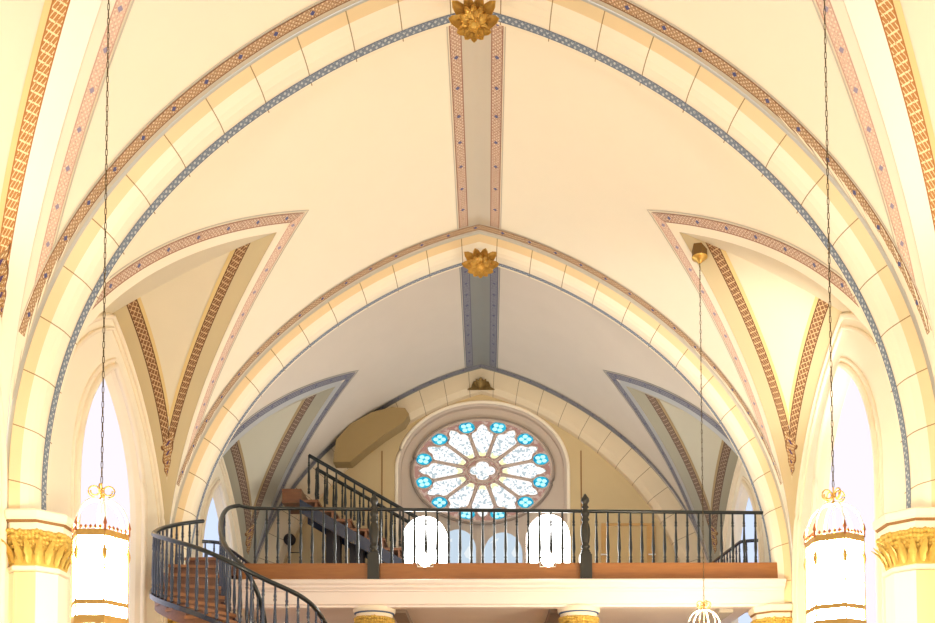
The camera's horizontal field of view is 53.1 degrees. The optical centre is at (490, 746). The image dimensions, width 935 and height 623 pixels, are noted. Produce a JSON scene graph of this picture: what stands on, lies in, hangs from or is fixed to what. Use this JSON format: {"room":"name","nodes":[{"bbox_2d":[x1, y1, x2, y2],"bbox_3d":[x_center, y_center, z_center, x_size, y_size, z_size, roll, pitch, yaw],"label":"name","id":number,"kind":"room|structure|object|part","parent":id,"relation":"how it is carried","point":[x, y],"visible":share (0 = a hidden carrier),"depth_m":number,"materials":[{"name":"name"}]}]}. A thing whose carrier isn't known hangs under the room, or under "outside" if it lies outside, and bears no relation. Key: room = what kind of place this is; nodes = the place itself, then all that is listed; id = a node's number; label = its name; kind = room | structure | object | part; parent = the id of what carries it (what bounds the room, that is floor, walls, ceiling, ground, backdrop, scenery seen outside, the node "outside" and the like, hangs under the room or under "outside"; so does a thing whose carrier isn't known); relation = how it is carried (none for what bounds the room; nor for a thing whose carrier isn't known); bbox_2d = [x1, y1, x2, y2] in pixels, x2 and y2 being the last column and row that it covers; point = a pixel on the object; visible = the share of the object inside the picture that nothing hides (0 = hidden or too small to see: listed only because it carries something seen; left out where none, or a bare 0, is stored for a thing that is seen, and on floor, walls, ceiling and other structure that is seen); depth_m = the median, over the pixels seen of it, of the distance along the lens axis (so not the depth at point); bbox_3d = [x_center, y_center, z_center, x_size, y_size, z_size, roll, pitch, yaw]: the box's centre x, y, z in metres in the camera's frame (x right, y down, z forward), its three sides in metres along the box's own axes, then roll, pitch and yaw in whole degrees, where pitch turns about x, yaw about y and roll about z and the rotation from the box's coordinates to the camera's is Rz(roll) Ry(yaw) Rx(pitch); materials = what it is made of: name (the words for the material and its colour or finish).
{"room":"house of worship","nodes":[
{"label":"house of worship","id":0,"kind":"room"},
{"bbox_2d":[1,508,79,622],"bbox_3d":[-3.906,-0.019,8.006,0.673,3.915,0.673,0,-2,0],"label":"column","id":1,"kind":"object","parent":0,"point":[39,541],"visible":0.84,"depth_m":7.85,"materials":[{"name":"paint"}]},
{"bbox_2d":[0,313,238,622],"bbox_3d":[-4.097,-1.333,10.199,0.001,6.720,11.811,0,-2,0],"label":"window surround","id":2,"kind":"structure","parent":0,"point":[88,357],"depth_m":9.35,"materials":[{"name":"paint"}]},
{"bbox_2d":[0,387,7,622],"bbox_3d":[-4.074,-2.598,6.111,0.060,4.514,3.537,0,-2,0],"label":"trim","id":3,"kind":"structure","parent":2,"relation":"attached to","point":[3,450],"depth_m":7.79,"materials":[{"name":"beige paint"}]},
{"bbox_2d":[69,358,147,622],"bbox_3d":[-4.130,-1.847,10.100,0.155,4.799,2.005,0,-2,0],"label":"window","id":4,"kind":"structure","parent":2,"relation":"in","point":[123,462],"depth_m":10.42,"materials":[{"name":"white glass"}]},
{"bbox_3d":[-4.208,-1.812,10.098,0.001,4.430,1.580,0,-2,0],"label":"glass","id":5,"kind":"part","parent":4,"relation":"part of","materials":[{"name":"white glass"}]},
{"bbox_2d":[71,313,167,622],"bbox_3d":[-4.087,-2.437,10.044,0.060,4.514,3.537,0,-2,0],"label":"trim","id":6,"kind":"structure","parent":2,"relation":"attached to","point":[106,315],"depth_m":10.99,"materials":[{"name":"beige paint"}]},
{"bbox_2d":[198,477,234,560],"bbox_3d":[-4.143,-1.685,14.034,0.155,4.799,2.005,0,-2,0],"label":"window","id":7,"kind":"structure","parent":2,"relation":"in","point":[216,501],"depth_m":14.19,"materials":[{"name":"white glass"}]},
{"bbox_3d":[-4.221,-1.651,14.032,0.001,4.430,1.580,0,-2,0],"label":"glass","id":8,"kind":"part","parent":7,"relation":"part of","materials":[{"name":"glass"}]},
{"bbox_2d":[219,457,243,561],"bbox_3d":[-4.100,-2.276,13.978,0.060,4.514,3.537,0,-2,0],"label":"trim","id":9,"kind":"structure","parent":2,"relation":"attached to","point":[221,459],"depth_m":14.85,"materials":[{"name":"paint"}]},
{"bbox_2d":[231,566,237,578],"bbox_3d":[-0.142,-2.193,14.014,7.800,0.130,3.925,0,-2,0],"label":"floor","id":10,"kind":"structure","parent":0,"point":[232,575],"depth_m":12.04,"materials":[{"name":"red wood"}]},
{"bbox_2d":[202,540,249,565],"bbox_3d":[-3.612,-2.517,13.508,0.241,0.495,1.894,-1,-2,11],"label":"guard rail","id":11,"kind":"object","parent":10,"relation":"on","point":[213,542],"visible":0.16,"depth_m":12.67,"materials":[{"name":"black metal"}]},
{"bbox_2d":[282,454,446,562],"bbox_3d":[-1.677,-3.381,14.905,3.169,2.397,0.680,0,-2,0],"label":"stair","id":12,"kind":"structure","parent":10,"relation":"on","point":[290,497],"depth_m":14.61,"materials":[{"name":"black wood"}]},
{"bbox_3d":[-2.497,-2.859,14.881,0.220,1.285,0.220,0,-2,0],"label":"post","id":13,"kind":"part","parent":12,"relation":"part of","materials":[{"name":"metal"}]},
{"bbox_3d":[-2.127,-2.752,14.878,0.220,1.069,0.220,0,-2,0],"label":"post","id":14,"kind":"part","parent":12,"relation":"part of","materials":[{"name":"black metal"}]},
{"bbox_3d":[-1.616,-3.822,15.234,2.491,1.488,0.060,0,-2,0],"label":"handrail","id":15,"kind":"part","parent":12,"relation":"part of","materials":[{"name":"black metal"}]},
{"bbox_3d":[-1.614,-3.848,14.614,2.491,1.488,0.060,0,-2,0],"label":"handrail","id":16,"kind":"part","parent":12,"relation":"part of","materials":[{"name":"black metal"}]},
{"bbox_2d":[239,494,762,578],"bbox_3d":[0.141,-2.681,11.973,6.725,1.145,0.193,0,-2,0],"label":"balustrade","id":17,"kind":"object","parent":10,"relation":"on","point":[374,558],"visible":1,"depth_m":12.01,"materials":[{"name":"black metal"}]},
{"bbox_2d":[149,504,326,622],"bbox_3d":[-2.944,-1.638,10.435,2.616,3.002,1.699,-2,-3,42],"label":"stair railing","id":18,"kind":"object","parent":17,"relation":"attached to","point":[198,590],"depth_m":9.92,"materials":[{"name":"black metal"}]},
{"bbox_3d":[-2.972,-2.031,10.884,0.504,2.178,1.898,1,-3,-28],"label":"handrail","id":19,"kind":"part","parent":18,"relation":"part of","materials":[{"name":"black metal"}]},
{"bbox_3d":[-1.495,-2.291,11.969,0.150,0.375,0.160,0,-2,0],"label":"newel post","id":20,"kind":"part","parent":17,"relation":"part of","materials":[{"name":"brown metal"}]},
{"bbox_2d":[417,553,433,566],"bbox_3d":[-0.838,-2.377,11.928,0.220,0.190,0.092,0,-2,0],"label":"floodlight","id":21,"kind":"object","parent":17,"relation":"attached to","point":[424,559],"visible":1,"depth_m":11.90,"materials":[{"name":"white glass"}]},
{"bbox_3d":[0.138,-3.045,11.976,6.730,0.116,0.174,0,-2,0],"label":"handrail","id":22,"kind":"part","parent":17,"relation":"part of","materials":[{"name":"black metal"}]},
{"bbox_2d":[539,553,555,566],"bbox_3d":[0.729,-2.378,11.934,0.220,0.190,0.092,0,-2,0],"label":"floodlight","id":23,"kind":"object","parent":17,"relation":"attached to","point":[547,559],"visible":1,"depth_m":11.90,"materials":[{"name":"white glass"}]},
{"bbox_3d":[1.215,-2.298,11.978,0.150,0.375,0.160,0,-2,0],"label":"newel post","id":24,"kind":"part","parent":17,"relation":"part of","materials":[{"name":"brown metal"}]},
{"bbox_2d":[242,562,777,578],"bbox_3d":[0.225,-2.234,12.007,6.920,0.235,0.090,0,-2,0],"label":"trim","id":25,"kind":"structure","parent":10,"relation":"attached to","point":[729,569],"depth_m":11.96,"materials":[{"name":"orange wood"}]},
{"bbox_2d":[712,539,757,562],"bbox_3d":[3.329,-2.535,13.532,0.241,0.495,1.894,0,-2,-12],"label":"guard rail","id":26,"kind":"object","parent":10,"relation":"on","point":[738,543],"visible":0.3,"depth_m":12.85,"materials":[{"name":"black metal"}]},
{"bbox_2d":[0,0,934,442],"bbox_3d":[-0.122,-4.500,6.201,7.945,4.700,3.537,0,-2,0],"label":"ceiling","id":27,"kind":"structure","parent":0,"point":[165,56],"depth_m":7.42,"materials":[{"name":"beige paint"}]},
{"bbox_2d":[71,0,130,622],"bbox_3d":[-2.579,-3.099,6.244,0.399,5.151,0.346,0,-2,0],"label":"hanging lantern","id":28,"kind":"object","parent":27,"relation":"hanging from","point":[100,557],"visible":1,"depth_m":6.04,"materials":[{"name":"white glass"}]},
{"bbox_3d":[-2.573,-1.095,6.162,0.353,0.540,0.306,0,-2,0],"label":"glass pane","id":29,"kind":"part","parent":28,"relation":"part of","materials":[{"name":"white glass"}]},
{"bbox_3d":[-2.575,-1.513,6.179,0.041,0.295,0.041,1,-3,-23],"label":"stem","id":30,"kind":"part","parent":28,"relation":"part of","materials":[{"name":"white glass"}]},
{"bbox_3d":[-2.574,-1.101,6.162,0.396,0.570,0.343,0,-2,0],"label":"frame","id":31,"kind":"part","parent":28,"relation":"part of","materials":[{"name":"white glass"}]},
{"bbox_3d":[-2.580,-3.613,6.264,0.013,3.761,0.013,-2,-3,45],"label":"chain","id":32,"kind":"part","parent":28,"relation":"part of","materials":[{"name":"gold metal"}]},
{"bbox_2d":[803,0,866,622],"bbox_3d":[2.268,-3.094,6.259,0.350,5.187,0.396,0,-2,0],"label":"hanging lantern","id":33,"kind":"object","parent":27,"relation":"hanging from","point":[834,563],"visible":1,"depth_m":6.07,"materials":[{"name":"white glass"}]},
{"bbox_3d":[2.267,-3.590,6.279,0.013,3.761,0.013,-2,-3,45],"label":"chain","id":34,"kind":"part","parent":33,"relation":"part of","materials":[{"name":"gold metal"}]},
{"bbox_3d":[2.272,-1.490,6.194,0.041,0.295,0.041,1,-3,-23],"label":"stem","id":35,"kind":"part","parent":33,"relation":"part of","materials":[{"name":"white glass"}]},
{"bbox_3d":[2.273,-1.077,6.177,0.348,0.570,0.392,0,-2,0],"label":"frame","id":36,"kind":"part","parent":33,"relation":"part of","materials":[{"name":"white glass"}]},
{"bbox_3d":[2.273,-1.072,6.176,0.306,0.540,0.353,0,-2,0],"label":"glass pane","id":37,"kind":"part","parent":33,"relation":"part of","materials":[{"name":"white glass"}]},
{"bbox_2d":[7,0,934,510],"bbox_3d":[-0.128,-4.372,8.166,7.956,4.805,0.400,0,-2,0],"label":"arch","id":38,"kind":"object","parent":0,"point":[365,28],"visible":0.97,"depth_m":8.11,"materials":[{"name":"beige paint"}]},
{"bbox_2d":[448,0,498,42],"bbox_3d":[-0.145,-6.218,7.984,0.435,0.216,0.258,0,-2,0],"label":"boss","id":39,"kind":"object","parent":38,"relation":"attached to","point":[474,20],"visible":1,"depth_m":7.99,"materials":[{"name":"gold metal"}]},
{"bbox_2d":[80,24,870,547],"bbox_3d":[-0.135,-4.339,10.135,7.945,4.700,3.537,0,-2,0],"label":"ceiling","id":40,"kind":"structure","parent":0,"point":[429,139],"depth_m":10.25,"materials":[{"name":"beige paint"}]},
{"bbox_2d":[688,243,720,622],"bbox_3d":[2.305,-2.951,10.187,0.399,5.151,0.346,0,-2,0],"label":"lantern","id":41,"kind":"object","parent":40,"relation":"hanging from","point":[699,251],"visible":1,"depth_m":10.21,"materials":[{"name":"gold glass"}]},
{"bbox_3d":[2.303,-3.465,10.208,0.013,3.761,0.013,-2,-3,45],"label":"chain","id":42,"kind":"part","parent":41,"relation":"part of","materials":[{"name":"gold metal"}]},
{"bbox_2d":[221,267,737,562],"bbox_3d":[-0.147,-4.178,14.069,7.945,4.700,3.537,0,-2,0],"label":"ceiling","id":43,"kind":"structure","parent":0,"point":[454,322],"depth_m":14.38,"materials":[{"name":"paint"}]},
{"bbox_2d":[168,232,791,602],"bbox_3d":[-0.141,-4.211,12.100,7.956,4.805,0.400,0,-2,0],"label":"arch","id":44,"kind":"object","parent":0,"point":[440,258],"visible":0.93,"depth_m":12.03,"materials":[{"name":"beige paint"}]},
{"bbox_2d":[462,248,498,278],"bbox_3d":[-0.132,-6.161,11.914,0.480,0.239,0.285,0,-2,0],"label":"boss","id":45,"kind":"object","parent":44,"relation":"attached to","point":[480,264],"visible":1,"depth_m":11.92,"materials":[{"name":"gold metal"}]},
{"bbox_2d":[257,368,705,562],"bbox_3d":[-0.154,-4.051,15.954,7.945,4.800,0.240,0,-2,0],"label":"arch","id":46,"kind":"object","parent":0,"point":[425,401],"depth_m":15.90,"materials":[{"name":"paint"}]},
{"bbox_2d":[283,534,298,552],"bbox_3d":[-3.338,-3.443,15.739,0.310,0.348,0.115,0,-2,0],"label":"bell","id":47,"kind":"object","parent":46,"relation":"attached to","point":[293,539],"visible":0.51,"depth_m":15.73,"materials":[{"name":"black metal"}]},
{"bbox_3d":[-3.393,-3.497,15.741,0.200,0.200,0.115,0,-2,0],"label":"dish","id":48,"kind":"part","parent":47,"relation":"part of","materials":[{"name":"black metal"}]},
{"bbox_2d":[333,407,409,467],"bbox_3d":[-1.995,-5.197,15.724,1.263,0.928,0.300,0,-2,0],"label":"soffit","id":49,"kind":"structure","parent":46,"relation":"attached to","point":[369,432],"depth_m":15.58,"materials":[{"name":"beige paint"}]},
{"bbox_2d":[467,377,494,389],"bbox_3d":[-0.167,-6.178,15.844,0.460,0.212,0.151,0,-2,0],"label":"crest ornament","id":50,"kind":"object","parent":46,"relation":"attached to","point":[480,384],"visible":1,"depth_m":15.85,"materials":[{"name":"brown metal"}]},
{"bbox_2d":[285,394,678,562],"bbox_3d":[-0.149,-2.148,15.976,8.000,8.800,0.001,0,-2,0],"label":"wall","id":51,"kind":"structure","parent":0,"point":[605,488],"depth_m":16.07,"materials":[{"name":"beige paint"}]},
{"bbox_2d":[381,451,382,495],"bbox_3d":[-1.868,-3.632,16.027,0.022,2.920,0.005,0,-2,0],"label":"trim","id":52,"kind":"structure","parent":51,"relation":"attached to","point":[381,451],"depth_m":16.07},
{"bbox_2d":[404,516,447,562],"bbox_3d":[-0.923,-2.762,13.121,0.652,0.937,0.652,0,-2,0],"label":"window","id":53,"kind":"structure","parent":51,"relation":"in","point":[420,521],"depth_m":12.87,"materials":[{"name":"white glass"}]},
{"bbox_2d":[447,529,475,562],"bbox_3d":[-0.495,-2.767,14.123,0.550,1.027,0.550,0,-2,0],"label":"window","id":54,"kind":"structure","parent":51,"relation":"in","point":[454,534],"depth_m":13.89,"materials":[{"name":"blue"}]},
{"bbox_2d":[410,417,554,524],"bbox_3d":[-0.144,-4.773,16.191,2.522,1.898,0.085,0,-2,0],"label":"window","id":55,"kind":"structure","parent":51,"relation":"in","point":[475,462],"depth_m":16.18,"materials":[{"name":"multicoloured glass"}]},
{"bbox_3d":[-0.144,-4.774,16.180,0.898,0.670,0.001,0,-2,0],"label":"amber glass","id":56,"kind":"part","parent":55,"relation":"part of","materials":[{"name":"yellow glass"}]},
{"bbox_2d":[395,400,570,562],"bbox_3d":[-0.142,-4.060,16.134,2.954,3.773,0.160,0,-2,0],"label":"trim","id":57,"kind":"structure","parent":51,"relation":"attached to","point":[556,498],"depth_m":16.22,"materials":[{"name":"paint"}]},
{"bbox_2d":[484,532,521,562],"bbox_3d":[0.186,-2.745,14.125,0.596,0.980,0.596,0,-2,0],"label":"window","id":58,"kind":"structure","parent":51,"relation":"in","point":[488,551],"depth_m":13.89,"materials":[{"name":"white"}]},
{"bbox_2d":[526,514,569,562],"bbox_3d":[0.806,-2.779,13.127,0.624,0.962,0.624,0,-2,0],"label":"window","id":59,"kind":"structure","parent":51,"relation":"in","point":[545,519],"depth_m":12.89,"materials":[{"name":"white glass"}]},
{"bbox_2d":[580,451,581,549],"bbox_3d":[1.556,-3.642,16.039,0.022,2.920,0.005,0,-2,0],"label":"trim","id":60,"kind":"structure","parent":51,"relation":"attached to","point":[580,451],"depth_m":16.08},
{"bbox_2d":[601,523,655,562],"bbox_3d":[2.349,-3.007,15.981,0.930,1.643,0.072,0,-2,0],"label":"door","id":61,"kind":"structure","parent":51,"relation":"in","point":[613,527],"depth_m":16.01,"materials":[{"name":"brown wood"}]},
{"bbox_2d":[243,608,750,622],"bbox_3d":[-0.141,-1.944,13.998,7.800,0.370,3.935,0,-2,0],"label":"ceiling","id":62,"kind":"structure","parent":0,"point":[331,615],"depth_m":12.93,"materials":[{"name":"paint"}]},
{"bbox_2d":[230,610,259,622],"bbox_3d":[-3.391,-1.706,14.078,0.180,0.080,3.715,0,-2,0],"label":"beam loft","id":63,"kind":"structure","parent":62,"relation":"attached to","point":[243,612],"depth_m":12.51,"materials":[{"name":"beige paint"}]},
{"bbox_2d":[394,609,412,622],"bbox_3d":[-1.211,-1.712,14.085,0.180,0.080,3.715,0,-2,0],"label":"beam loft","id":64,"kind":"structure","parent":62,"relation":"attached to","point":[401,615],"depth_m":12.54,"materials":[{"name":"beige paint"}]},
{"bbox_2d":[545,609,559,622],"bbox_3d":[0.859,-1.718,14.092,0.180,0.080,3.715,0,-2,0],"label":"beam loft","id":65,"kind":"structure","parent":62,"relation":"attached to","point":[553,616],"depth_m":12.58,"materials":[{"name":"beige paint"}]},
{"bbox_2d":[700,608,732,622],"bbox_3d":[3.079,-1.724,14.100,0.180,0.080,3.715,0,-2,0],"label":"beam loft","id":66,"kind":"structure","parent":62,"relation":"attached to","point":[722,614],"depth_m":12.51,"materials":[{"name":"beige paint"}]},
{"bbox_2d":[748,603,793,622],"bbox_3d":[3.661,0.144,11.964,0.673,3.870,0.673,0,-2,0],"label":"column","id":67,"kind":"object","parent":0,"point":[781,612],"visible":0.8,"depth_m":11.77,"materials":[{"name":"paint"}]},
{"bbox_2d":[725,312,904,622],"bbox_3d":[3.843,-1.354,10.226,0.001,6.720,11.811,0,-2,0],"label":"wall","id":68,"kind":"structure","parent":0,"point":[852,345],"depth_m":9.58,"materials":[{"name":"paint"}]},
{"bbox_2d":[720,457,741,558],"bbox_3d":[3.816,-2.227,14.002,0.044,4.374,3.301,0,-2,0],"label":"trim","id":69,"kind":"structure","parent":68,"relation":"attached to","point":[740,464],"depth_m":14.82,"materials":[{"name":"paint"}]},
{"bbox_2d":[728,476,763,622],"bbox_3d":[3.862,-1.707,14.061,0.155,4.799,2.005,0,-2,0],"label":"window","id":70,"kind":"structure","parent":68,"relation":"in","point":[744,501],"depth_m":14.27,"materials":[{"name":"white glass"}]},
{"bbox_3d":[3.819,-1.732,14.062,0.070,4.749,2.005,0,-2,0],"label":"moulding","id":71,"kind":"part","parent":70,"relation":"part of","materials":[{"name":"beige paint"}]},
{"bbox_3d":[3.939,-1.673,14.060,0.001,4.430,1.580,0,-2,0],"label":"glass","id":72,"kind":"part","parent":70,"relation":"part of","materials":[{"name":"white glass"}]},
{"bbox_2d":[792,312,877,622],"bbox_3d":[3.829,-2.458,10.071,0.060,4.514,3.537,0,-2,0],"label":"trim","id":73,"kind":"structure","parent":68,"relation":"attached to","point":[849,315],"depth_m":11.27,"materials":[{"name":"beige paint"}]},
{"bbox_2d":[810,357,885,622],"bbox_3d":[3.875,-1.868,10.127,0.155,4.799,2.005,0,-2,0],"label":"window","id":74,"kind":"structure","parent":68,"relation":"in","point":[858,464],"depth_m":10.10,"materials":[{"name":"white glass"}]},
{"bbox_3d":[3.952,-1.834,10.126,0.001,4.430,1.580,0,-2,0],"label":"glass","id":75,"kind":"part","parent":74,"relation":"part of","materials":[{"name":"white glass"}]},
{"bbox_2d":[871,507,934,622],"bbox_3d":[3.674,-0.039,8.031,0.673,3.915,0.673,0,-2,0],"label":"column","id":76,"kind":"object","parent":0,"point":[905,542],"visible":1,"depth_m":7.89,"materials":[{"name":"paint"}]},
{"bbox_3d":[-0.115,2.058,9.323,8.600,0.150,13.600,0,-2,0],"label":"floor","id":77,"kind":"structure","parent":0,"visible":0},
{"bbox_2d":[353,605,395,622],"bbox_3d":[-1.499,0.155,11.999,0.622,3.880,0.637,-1,-3,26],"label":"column","id":78,"kind":"structure","parent":77,"relation":"on","point":[364,613],"depth_m":11.85,"materials":[{"name":"paint"}]},
{"bbox_2d":[231,578,785,609],"bbox_3d":[-0.134,-1.945,11.894,7.720,0.340,0.250,0,-2,0],"label":"beam","id":79,"kind":"structure","parent":78,"relation":"on","point":[646,593],"depth_m":11.86,"materials":[{"name":"white paint"}]},
{"bbox_2d":[557,604,599,622],"bbox_3d":[1.141,0.148,12.008,0.622,3.880,0.637,-1,-3,26],"label":"column","id":80,"kind":"structure","parent":77,"relation":"on","point":[579,613],"depth_m":11.86,"materials":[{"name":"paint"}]}
]}

